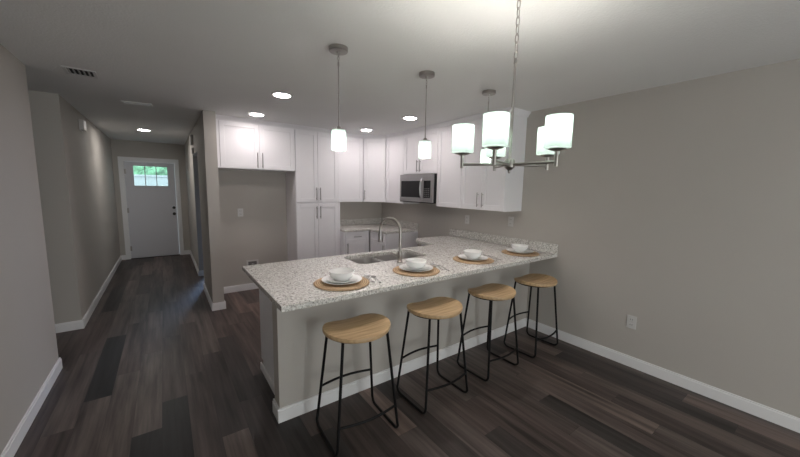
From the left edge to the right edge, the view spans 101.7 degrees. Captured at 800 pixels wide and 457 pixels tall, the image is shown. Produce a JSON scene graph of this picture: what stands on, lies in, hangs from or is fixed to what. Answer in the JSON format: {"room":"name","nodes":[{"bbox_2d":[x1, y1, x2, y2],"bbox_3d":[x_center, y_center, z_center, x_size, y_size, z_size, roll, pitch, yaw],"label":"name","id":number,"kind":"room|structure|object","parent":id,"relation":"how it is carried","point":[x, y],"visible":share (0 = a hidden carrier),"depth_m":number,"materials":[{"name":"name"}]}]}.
{"room":"kitchen","nodes":[
{"label":"kitchen","id":0,"kind":"room"},
{"bbox_2d":[28,90,62,323],"bbox_3d":[-4.408,-0.070,2.751,2.065,2.440,0.126,-4,9,-36],"label":"wall","id":1,"kind":"structure","parent":0,"point":[33,95],"depth_m":3.27,"materials":[{"name":"beige paint"}]},
{"bbox_2d":[55,320,83,332],"bbox_3d":[-4.326,1.097,2.880,2.219,0.096,0.014,-4,9,-36],"label":"baseboard","id":2,"kind":"structure","parent":1,"relation":"attached to","point":[73,325],"depth_m":3.46,"materials":[{"name":"white paint"}]},
{"bbox_2d":[0,44,119,454],"bbox_3d":[-2.381,0.079,1.837,0.140,2.440,11.721,-4,9,-36],"label":"wall","id":3,"kind":"structure","parent":0,"point":[28,341],"depth_m":2.49,"materials":[{"name":"beige paint"}]},
{"bbox_2d":[0,357,62,456],"bbox_3d":[-0.952,1.509,-0.004,0.154,0.096,6.781,-4,9,-36],"label":"baseboard","id":4,"kind":"structure","parent":3,"relation":"attached to","point":[13,444],"depth_m":2.13,"materials":[{"name":"white paint"}]},
{"bbox_2d":[78,118,86,131],"bbox_3d":[-3.959,-1.286,4.062,0.044,0.141,0.190,-4,9,-36],"label":"box","id":5,"kind":"object","parent":3,"relation":"attached to","point":[82,124],"visible":1,"depth_m":4.00,"materials":[{"name":"grey plastic"}]},
{"bbox_2d":[82,255,121,327],"bbox_3d":[-4.602,0.819,5.131,0.014,0.096,3.987,-4,9,-36],"label":"baseboard","id":6,"kind":"structure","parent":3,"relation":"attached to","point":[96,300],"depth_m":4.44,"materials":[{"name":"white paint"}]},
{"bbox_2d":[111,139,189,254],"bbox_3d":[-4.168,-0.679,7.811,4.289,2.440,0.139,-4,9,-36],"label":"wall","id":7,"kind":"structure","parent":0,"point":[123,148],"depth_m":6.81,"materials":[{"name":"beige paint"}]},
{"bbox_2d":[117,156,183,259],"bbox_3d":[-5.314,-0.436,6.999,1.012,2.110,0.157,-4,9,-36],"label":"trim","id":8,"kind":"structure","parent":7,"relation":"attached to","point":[120,159],"depth_m":6.78,"materials":[{"name":"white paint"}]},
{"bbox_2d":[123,161,179,257],"bbox_3d":[-5.287,-0.392,6.960,0.855,2.009,0.113,-4,9,-36],"label":"door","id":9,"kind":"structure","parent":7,"relation":"in","point":[151,210],"depth_m":6.98,"materials":[{"name":"grey paint"}]},
{"bbox_2d":[121,250,189,259],"bbox_3d":[-5.276,0.570,7.078,1.191,0.096,0.014,-4,9,-36],"label":"baseboard","id":10,"kind":"structure","parent":7,"relation":"attached to","point":[185,251],"depth_m":7.36,"materials":[{"name":"white paint"}]},
{"bbox_2d":[131,254,179,258],"bbox_3d":[-5.334,0.606,7.130,0.850,0.011,0.149,-4,9,-36],"label":"threshold","id":11,"kind":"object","parent":7,"relation":"attached to","point":[177,254],"depth_m":7.07,"materials":[{"name":"black metal"}]},
{"bbox_2d":[184,110,223,302],"bbox_3d":[-3.494,-0.406,5.661,0.128,2.440,4.165,-4,9,-36],"label":"wall","id":12,"kind":"structure","parent":0,"point":[202,180],"depth_m":4.12,"materials":[{"name":"beige paint"}]},
{"bbox_2d":[190,134,193,144],"bbox_3d":[-3.304,-1.404,5.157,0.040,0.162,0.132,-4,9,-36],"label":"wall sensor","id":13,"kind":"object","parent":12,"relation":"attached to","point":[191,136],"visible":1,"depth_m":5.11,"materials":[{"name":"grey plastic"}]},
{"bbox_2d":[190,250,225,310],"bbox_3d":[-3.511,0.758,5.797,0.156,0.096,4.179,-4,9,-36],"label":"baseboard","id":14,"kind":"structure","parent":12,"relation":"attached to","point":[220,305],"depth_m":4.31,"materials":[{"name":"white paint"}]},
{"bbox_2d":[218,169,381,286],"bbox_3d":[-1.517,-0.341,5.430,2.802,2.440,0.120,-4,9,-36],"label":"wall","id":15,"kind":"structure","parent":0,"point":[260,234],"depth_m":4.89,"materials":[{"name":"beige paint"}]},
{"bbox_2d":[237,208,242,216],"bbox_3d":[-2.338,-0.234,4.767,0.074,0.118,0.009,-4,9,-36],"label":"outlet","id":16,"kind":"object","parent":15,"relation":"attached to","point":[240,211],"visible":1,"depth_m":4.77,"materials":[{"name":"grey plastic"}]},
{"bbox_2d":[224,283,257,293],"bbox_3d":[-2.220,0.879,4.999,0.995,0.096,0.014,-4,9,-36],"label":"baseboard","id":17,"kind":"structure","parent":15,"relation":"attached to","point":[243,287],"depth_m":4.87,"materials":[{"name":"white paint"}]},
{"bbox_2d":[246,259,258,265],"bbox_3d":[-2.234,0.527,4.935,0.170,0.100,0.025,-4,9,-36],"label":"utility box","id":18,"kind":"object","parent":15,"relation":"attached to","point":[248,262],"visible":0.77,"depth_m":4.94,"materials":[{"name":"grey plastic"}]},
{"bbox_2d":[216,119,294,171],"bbox_3d":[-2.040,-1.118,4.545,1.007,0.595,0.518,-4,9,-36],"label":"upper cabinet","id":19,"kind":"object","parent":15,"relation":"attached to","point":[240,146],"visible":0.96,"depth_m":4.35,"materials":[{"name":"white paint"}]},
{"bbox_2d":[340,137,362,201],"bbox_3d":[-0.922,-0.982,5.492,0.494,1.051,0.335,-4,9,-36],"label":"upper cabinet","id":20,"kind":"object","parent":15,"relation":"attached to","point":[351,160],"visible":0.7,"depth_m":5.39,"materials":[{"name":"white paint"}]},
{"bbox_2d":[0,0,799,144],"bbox_3d":[-1.506,-1.243,2.320,6.600,0.100,11.960,-4,9,-36],"label":"ceiling","id":21,"kind":"structure","parent":0,"point":[181,58],"depth_m":2.10,"materials":[{"name":"paint"}]},
{"bbox_2d":[61,65,98,78],"bbox_3d":[-2.539,-1.239,2.588,0.192,0.010,0.210,-4,9,-38],"label":"ceiling vent","id":22,"kind":"object","parent":21,"relation":"in","point":[68,70],"visible":1,"depth_m":2.58,"materials":[{"name":"grey metal"}]},
{"bbox_2d":[121,101,152,106],"bbox_3d":[-2.861,-1.361,3.547,0.260,0.012,0.096,-3,8,-28],"label":"ceiling vent","id":23,"kind":"object","parent":21,"relation":"in","point":[124,102],"visible":1,"depth_m":3.54,"materials":[{"name":"grey plastic"}]},
{"bbox_2d":[248,112,264,116],"bbox_3d":[-1.752,-1.393,3.974,0.196,0.010,0.196,-4,9,-36],"label":"recessed light","id":24,"kind":"object","parent":21,"relation":"in","point":[249,113],"visible":1,"depth_m":3.95,"materials":[{"name":"white plastic"}]},
{"bbox_2d":[271,92,292,97],"bbox_3d":[-1.130,-1.277,3.115,0.196,0.010,0.196,-4,9,-36],"label":"recessed light","id":25,"kind":"object","parent":21,"relation":"in","point":[276,94],"visible":1,"depth_m":3.09,"materials":[{"name":"white plastic"}]},
{"bbox_2d":[329,43,347,151],"bbox_3d":[-0.394,-0.823,2.088,0.120,0.636,0.120,-4,9,-36],"label":"pendant light","id":26,"kind":"object","parent":21,"relation":"hanging from","point":[338,135],"visible":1,"depth_m":2.08,"materials":[{"name":"white glass"}]},
{"bbox_2d":[402,116,417,119],"bbox_3d":[0.123,-1.363,4.018,0.196,0.010,0.196,-4,9,-36],"label":"recessed light","id":27,"kind":"object","parent":21,"relation":"in","point":[404,117],"visible":1,"depth_m":3.99,"materials":[{"name":"white plastic"}]},
{"bbox_2d":[419,70,434,158],"bbox_3d":[0.198,-0.863,2.508,0.120,0.636,0.120,-4,9,-36],"label":"pendant light","id":28,"kind":"object","parent":21,"relation":"hanging from","point":[424,145],"visible":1,"depth_m":2.50,"materials":[{"name":"white glass"}]},
{"bbox_2d":[480,89,495,162],"bbox_3d":[0.786,-0.904,2.932,0.120,0.636,0.120,-4,9,-36],"label":"pendant light","id":29,"kind":"object","parent":21,"relation":"hanging from","point":[489,92],"visible":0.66,"depth_m":2.92,"materials":[{"name":"white glass"}]},
{"bbox_2d":[452,0,573,172],"bbox_3d":[0.491,-0.633,1.347,0.482,0.802,0.467,-4,9,-36],"label":"chandelier","id":30,"kind":"object","parent":21,"relation":"hanging from","point":[555,136],"visible":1,"depth_m":1.24,"materials":[{"name":"white glass"}]},
{"bbox_2d":[272,263,529,407],"bbox_3d":[0.308,0.778,2.994,2.807,0.872,0.116,-4,9,-36],"label":"wall","id":31,"kind":"structure","parent":0,"point":[298,336],"depth_m":2.56,"materials":[{"name":"beige paint"}]},
{"bbox_2d":[272,318,525,423],"bbox_3d":[0.289,1.164,3.032,2.807,0.096,0.144,-4,9,-36],"label":"baseboard","id":32,"kind":"structure","parent":31,"relation":"attached to","point":[293,410],"depth_m":2.60,"materials":[{"name":"white paint"}]},
{"bbox_2d":[14,254,799,456],"bbox_3d":[-1.552,1.278,2.626,6.600,0.100,11.960,-4,9,-36],"label":"floor","id":33,"kind":"structure","parent":0,"point":[153,371],"depth_m":2.38,"materials":[{"name":"wood"}]},
{"bbox_2d":[286,129,339,260],"bbox_3d":[-1.364,-0.277,5.151,0.699,2.385,0.518,-4,9,-36],"label":"pantry cabinet","id":34,"kind":"object","parent":33,"relation":"on","point":[313,189],"visible":0.73,"depth_m":4.93,"materials":[{"name":"white paint"}]},
{"bbox_2d":[259,256,373,394],"bbox_3d":[-0.174,0.750,3.140,2.107,0.874,0.684,-4,9,-36],"label":"base cabinet","id":35,"kind":"object","parent":33,"relation":"on","point":[266,322],"visible":0.12,"depth_m":2.60,"materials":[{"name":"white paint"}]},
{"bbox_2d":[242,228,557,312],"bbox_3d":[0.042,0.231,3.261,2.864,0.136,1.606,-4,9,-36],"label":"countertop","id":36,"kind":"structure","parent":35,"relation":"on","point":[288,285],"depth_m":2.71,"materials":[{"name":"stone"}]},
{"bbox_2d":[313,277,369,290],"bbox_3d":[-0.402,0.372,2.252,0.382,0.008,0.382,-4,9,-36],"label":"placemat","id":37,"kind":"object","parent":36,"relation":"on","point":[318,283],"visible":0.56,"depth_m":2.15,"materials":[{"name":"wicker"}]},
{"bbox_2d":[322,274,361,284],"bbox_3d":[-0.403,0.357,2.260,0.276,0.019,0.276,-4,9,-36],"label":"dinner plate","id":38,"kind":"object","parent":37,"relation":"on","point":[359,278],"visible":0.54,"depth_m":2.21,"materials":[{"name":"white ceramic"}]},
{"bbox_2d":[326,275,357,282],"bbox_3d":[-0.404,0.351,2.260,0.220,0.017,0.220,-4,9,-36],"label":"salad plate","id":39,"kind":"object","parent":38,"relation":"on","point":[354,277],"visible":0.59,"depth_m":2.23,"materials":[{"name":"white ceramic"}]},
{"bbox_2d":[329,267,354,280],"bbox_3d":[-0.404,0.322,2.259,0.176,0.062,0.176,-4,9,-36],"label":"bowl","id":40,"kind":"object","parent":39,"relation":"on","point":[338,274],"visible":1,"depth_m":2.22,"materials":[{"name":"white ceramic"}]},
{"bbox_2d":[348,253,420,263],"bbox_3d":[-0.135,0.403,3.204,0.796,0.198,0.400,-4,9,-36],"label":"sink","id":41,"kind":"object","parent":36,"relation":"in","point":[390,257],"visible":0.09,"depth_m":3.37,"materials":[{"name":"silver metal"}]},
{"bbox_2d":[348,257,381,263],"bbox_3d":[-0.330,0.416,3.063,0.313,0.198,0.400,-4,9,-36],"label":"basin","id":42,"kind":"object","parent":41,"relation":"in","point":[365,260],"depth_m":3.24,"materials":[{"name":"silver metal"}]},
{"bbox_2d":[373,253,420,261],"bbox_3d":[0.001,0.394,3.301,0.463,0.198,0.400,-4,9,-36],"label":"basin","id":43,"kind":"object","parent":41,"relation":"in","point":[390,257],"depth_m":3.45,"materials":[{"name":"silver metal"}]},
{"bbox_2d":[378,217,402,262],"bbox_3d":[-0.104,0.097,2.941,0.275,0.399,0.114,5,8,31],"label":"faucet","id":44,"kind":"object","parent":36,"relation":"on","point":[380,235],"visible":1,"depth_m":2.91,"materials":[{"name":"silver metal"}]},
{"bbox_2d":[393,266,439,276],"bbox_3d":[0.130,0.337,2.628,0.382,0.008,0.382,-4,9,-36],"label":"placemat","id":45,"kind":"object","parent":36,"relation":"on","point":[397,270],"visible":0.59,"depth_m":2.53,"materials":[{"name":"wicker"}]},
{"bbox_2d":[399,264,432,271],"bbox_3d":[0.130,0.321,2.636,0.276,0.019,0.276,-4,9,-36],"label":"dinner plate","id":46,"kind":"object","parent":45,"relation":"on","point":[400,266],"visible":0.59,"depth_m":2.58,"materials":[{"name":"white ceramic"}]},
{"bbox_2d":[402,264,428,269],"bbox_3d":[0.129,0.315,2.637,0.220,0.017,0.220,-4,9,-36],"label":"salad plate","id":47,"kind":"object","parent":46,"relation":"on","point":[405,266],"visible":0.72,"depth_m":2.62,"materials":[{"name":"white ceramic"}]},
{"bbox_2d":[405,258,426,268],"bbox_3d":[0.128,0.286,2.635,0.176,0.062,0.176,-4,9,-36],"label":"bowl","id":48,"kind":"object","parent":47,"relation":"on","point":[413,263],"visible":1,"depth_m":2.59,"materials":[{"name":"white ceramic"}]},
{"bbox_2d":[453,256,493,263],"bbox_3d":[0.691,0.293,3.074,0.382,0.008,0.382,-4,9,-36],"label":"placemat","id":49,"kind":"object","parent":36,"relation":"on","point":[456,258],"visible":0.66,"depth_m":2.98,"materials":[{"name":"wicker"}]},
{"bbox_2d":[458,254,487,260],"bbox_3d":[0.691,0.278,3.082,0.276,0.019,0.276,-4,9,-36],"label":"dinner plate","id":50,"kind":"object","parent":49,"relation":"on","point":[459,256],"visible":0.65,"depth_m":3.03,"materials":[{"name":"white ceramic"}]},
{"bbox_2d":[461,254,484,258],"bbox_3d":[0.690,0.272,3.083,0.220,0.017,0.220,-4,9,-36],"label":"salad plate","id":51,"kind":"object","parent":50,"relation":"on","point":[463,255],"visible":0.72,"depth_m":3.07,"materials":[{"name":"white ceramic"}]},
{"bbox_2d":[463,249,481,257],"bbox_3d":[0.689,0.242,3.081,0.176,0.062,0.176,-4,9,-36],"label":"bowl","id":52,"kind":"object","parent":51,"relation":"on","point":[470,253],"visible":0.99,"depth_m":3.03,"materials":[{"name":"white ceramic"}]},
{"bbox_2d":[501,250,539,256],"bbox_3d":[1.276,0.257,3.458,0.382,0.008,0.382,-4,9,-36],"label":"placemat","id":53,"kind":"object","parent":36,"relation":"on","point":[533,254],"visible":0.66,"depth_m":3.36,"materials":[{"name":"wicker"}]},
{"bbox_2d":[506,248,533,252],"bbox_3d":[1.276,0.242,3.466,0.276,0.019,0.276,-4,9,-36],"label":"dinner plate","id":54,"kind":"object","parent":53,"relation":"on","point":[531,251],"visible":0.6,"depth_m":3.42,"materials":[{"name":"white ceramic"}]},
{"bbox_2d":[509,248,530,252],"bbox_3d":[1.275,0.236,3.466,0.220,0.017,0.220,-4,9,-36],"label":"salad plate","id":55,"kind":"object","parent":54,"relation":"on","point":[511,249],"visible":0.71,"depth_m":3.44,"materials":[{"name":"white ceramic"}]},
{"bbox_2d":[511,244,528,251],"bbox_3d":[1.274,0.206,3.465,0.176,0.062,0.176,-4,9,-36],"label":"bowl","id":56,"kind":"object","parent":55,"relation":"on","point":[517,247],"visible":0.95,"depth_m":3.41,"materials":[{"name":"white ceramic"}]},
{"bbox_2d":[340,231,368,254],"bbox_3d":[-0.864,0.448,5.526,0.468,0.874,0.656,-4,9,-36],"label":"base cabinet","id":57,"kind":"object","parent":33,"relation":"on","point":[350,242],"visible":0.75,"depth_m":5.23,"materials":[{"name":"white paint"}]},
{"bbox_2d":[316,313,398,456],"bbox_3d":[-0.274,0.957,2.095,0.438,0.714,0.384,-4,8,-34],"label":"bar stool","id":58,"kind":"object","parent":33,"relation":"on","point":[364,328],"visible":1,"depth_m":2.04,"materials":[{"name":"brown wood"}]},
{"bbox_2d":[370,231,417,251],"bbox_3d":[-0.129,0.476,5.408,0.664,0.874,0.507,-4,9,-36],"label":"base cabinet","id":59,"kind":"object","parent":33,"relation":"on","point":[390,241],"visible":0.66,"depth_m":5.20,"materials":[{"name":"white paint"}]},
{"bbox_2d":[340,218,417,233],"bbox_3d":[-0.469,-0.046,5.465,1.092,0.136,1.112,-4,9,-36],"label":"countertop","id":60,"kind":"structure","parent":59,"relation":"on","point":[368,224],"depth_m":5.58,"materials":[{"name":"stone"}]},
{"bbox_2d":[396,297,467,413],"bbox_3d":[0.256,0.921,2.470,0.438,0.714,0.384,-4,9,-36],"label":"bar stool","id":61,"kind":"object","parent":33,"relation":"on","point":[436,308],"visible":1,"depth_m":2.42,"materials":[{"name":"black"}]},
{"bbox_2d":[457,283,518,381],"bbox_3d":[0.794,0.882,2.875,0.438,0.714,0.384,-4,9,-37],"label":"bar stool","id":62,"kind":"object","parent":33,"relation":"on","point":[492,292],"visible":0.99,"depth_m":2.83,"materials":[{"name":"black"}]},
{"bbox_2d":[503,273,557,357],"bbox_3d":[1.338,0.844,3.266,0.438,0.714,0.384,-4,9,-38],"label":"bar stool","id":63,"kind":"object","parent":33,"relation":"on","point":[536,280],"visible":0.97,"depth_m":3.23,"materials":[{"name":"black"}]},
{"bbox_2d":[382,59,799,417],"bbox_3d":[1.088,-0.162,4.353,0.146,2.440,11.960,-4,9,-36],"label":"wall","id":64,"kind":"structure","parent":0,"point":[674,208],"depth_m":2.62,"materials":[{"name":"beige paint"}]},
{"bbox_2d":[215,107,530,138],"bbox_3d":[-0.570,-1.353,4.016,2.802,0.054,3.042,-4,9,-36],"label":"trim","id":65,"kind":"structure","parent":64,"relation":"attached to","point":[517,111],"depth_m":4.38,"materials":[{"name":"white paint"}]},
{"bbox_2d":[363,139,386,201],"bbox_3d":[-0.393,-0.997,5.693,0.597,1.051,0.627,-4,9,-36],"label":"upper cabinet","id":66,"kind":"object","parent":64,"relation":"attached to","point":[374,150],"visible":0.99,"depth_m":5.47,"materials":[{"name":"white paint"}]},
{"bbox_2d":[340,218,417,228],"bbox_3d":[-0.468,-0.064,5.463,1.092,0.100,1.112,-4,9,-36],"label":"backsplash","id":67,"kind":"structure","parent":64,"relation":"attached to","point":[368,220],"depth_m":5.85,"materials":[{"name":"stone"}]},
{"bbox_2d":[386,135,418,203],"bbox_3d":[0.045,-0.943,5.318,0.329,1.051,0.493,-4,9,-36],"label":"upper cabinet","id":68,"kind":"object","parent":64,"relation":"attached to","point":[394,146],"visible":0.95,"depth_m":5.23,"materials":[{"name":"white paint"}]},
{"bbox_2d":[404,128,438,174],"bbox_3d":[0.404,-1.098,4.775,0.363,0.600,0.762,-4,9,-36],"label":"upper cabinet","id":69,"kind":"object","parent":64,"relation":"attached to","point":[413,164],"visible":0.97,"depth_m":4.70,"materials":[{"name":"white paint"}]},
{"bbox_2d":[400,174,436,203],"bbox_3d":[0.356,-0.590,4.809,0.455,0.408,0.758,-4,9,-36],"label":"microwave","id":70,"kind":"object","parent":69,"relation":"attached to","point":[417,188],"visible":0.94,"depth_m":4.65,"materials":[{"name":"silver glass"}]},
{"bbox_2d":[436,125,461,207],"bbox_3d":[0.768,-0.809,4.325,0.329,1.051,0.447,-4,9,-36],"label":"upper cabinet","id":71,"kind":"object","parent":64,"relation":"attached to","point":[449,171],"visible":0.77,"depth_m":4.26,"materials":[{"name":"white paint"}]},
{"bbox_2d":[465,215,468,223],"bbox_3d":[0.918,-0.123,4.459,0.009,0.118,0.074,-4,9,-36],"label":"outlet","id":72,"kind":"object","parent":64,"relation":"attached to","point":[466,216],"visible":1,"depth_m":4.46,"materials":[{"name":"grey plastic"}]},
{"bbox_2d":[460,113,526,211],"bbox_3d":[1.078,-0.748,3.870,0.363,1.051,0.656,-4,9,-36],"label":"upper cabinet","id":73,"kind":"object","parent":64,"relation":"attached to","point":[482,188],"visible":0.7,"depth_m":3.71,"materials":[{"name":"white paint"}]},
{"bbox_2d":[449,228,557,253],"bbox_3d":[1.195,0.134,4.088,0.020,0.100,1.606,-4,9,-36],"label":"backsplash","id":74,"kind":"structure","parent":64,"relation":"attached to","point":[534,245],"depth_m":3.97,"materials":[{"name":"stone"}]},
{"bbox_2d":[508,216,513,226],"bbox_3d":[1.325,-0.082,3.896,0.009,0.118,0.074,-4,9,-36],"label":"outlet","id":75,"kind":"object","parent":64,"relation":"attached to","point":[510,219],"visible":1,"depth_m":3.89,"materials":[{"name":"grey plastic"}]},
{"bbox_2d":[626,315,636,329],"bbox_3d":[2.083,0.843,2.930,0.009,0.118,0.074,-4,9,-36],"label":"outlet","id":76,"kind":"object","parent":64,"relation":"attached to","point":[631,320],"visible":1,"depth_m":2.93,"materials":[{"name":"grey plastic"}]},
{"bbox_2d":[526,318,799,432],"bbox_3d":[2.954,1.367,1.764,0.014,0.096,5.084,-4,9,-36],"label":"baseboard","id":77,"kind":"structure","parent":64,"relation":"attached to","point":[791,422],"depth_m":2.64,"materials":[{"name":"white paint"}]},
{"label":"outside","id":78,"kind":"structure","parent":0,"visible":0},
{"bbox_3d":[-9.644,-0.030,13.418,18.000,0.100,15.140,-4,9,-36],"label":"ground","id":79,"kind":"structure","parent":78,"visible":0},
{"bbox_2d":[133,166,166,174],"bbox_3d":[-10.089,-1.891,13.568,12.351,3.661,2.212,-4,9,-36],"label":"foliage","id":80,"kind":"object","parent":79,"relation":"on","point":[149,170],"visible":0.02,"depth_m":12.95,"materials":[{"name":"green plant"}]},
{"bbox_2d":[134,174,167,185],"bbox_3d":[-7.676,-0.716,10.615,14.000,2.010,0.260,-4,9,-36],"label":"fence","id":81,"kind":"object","parent":79,"relation":"on","point":[139,180],"depth_m":10.26,"materials":[{"name":"grey"}]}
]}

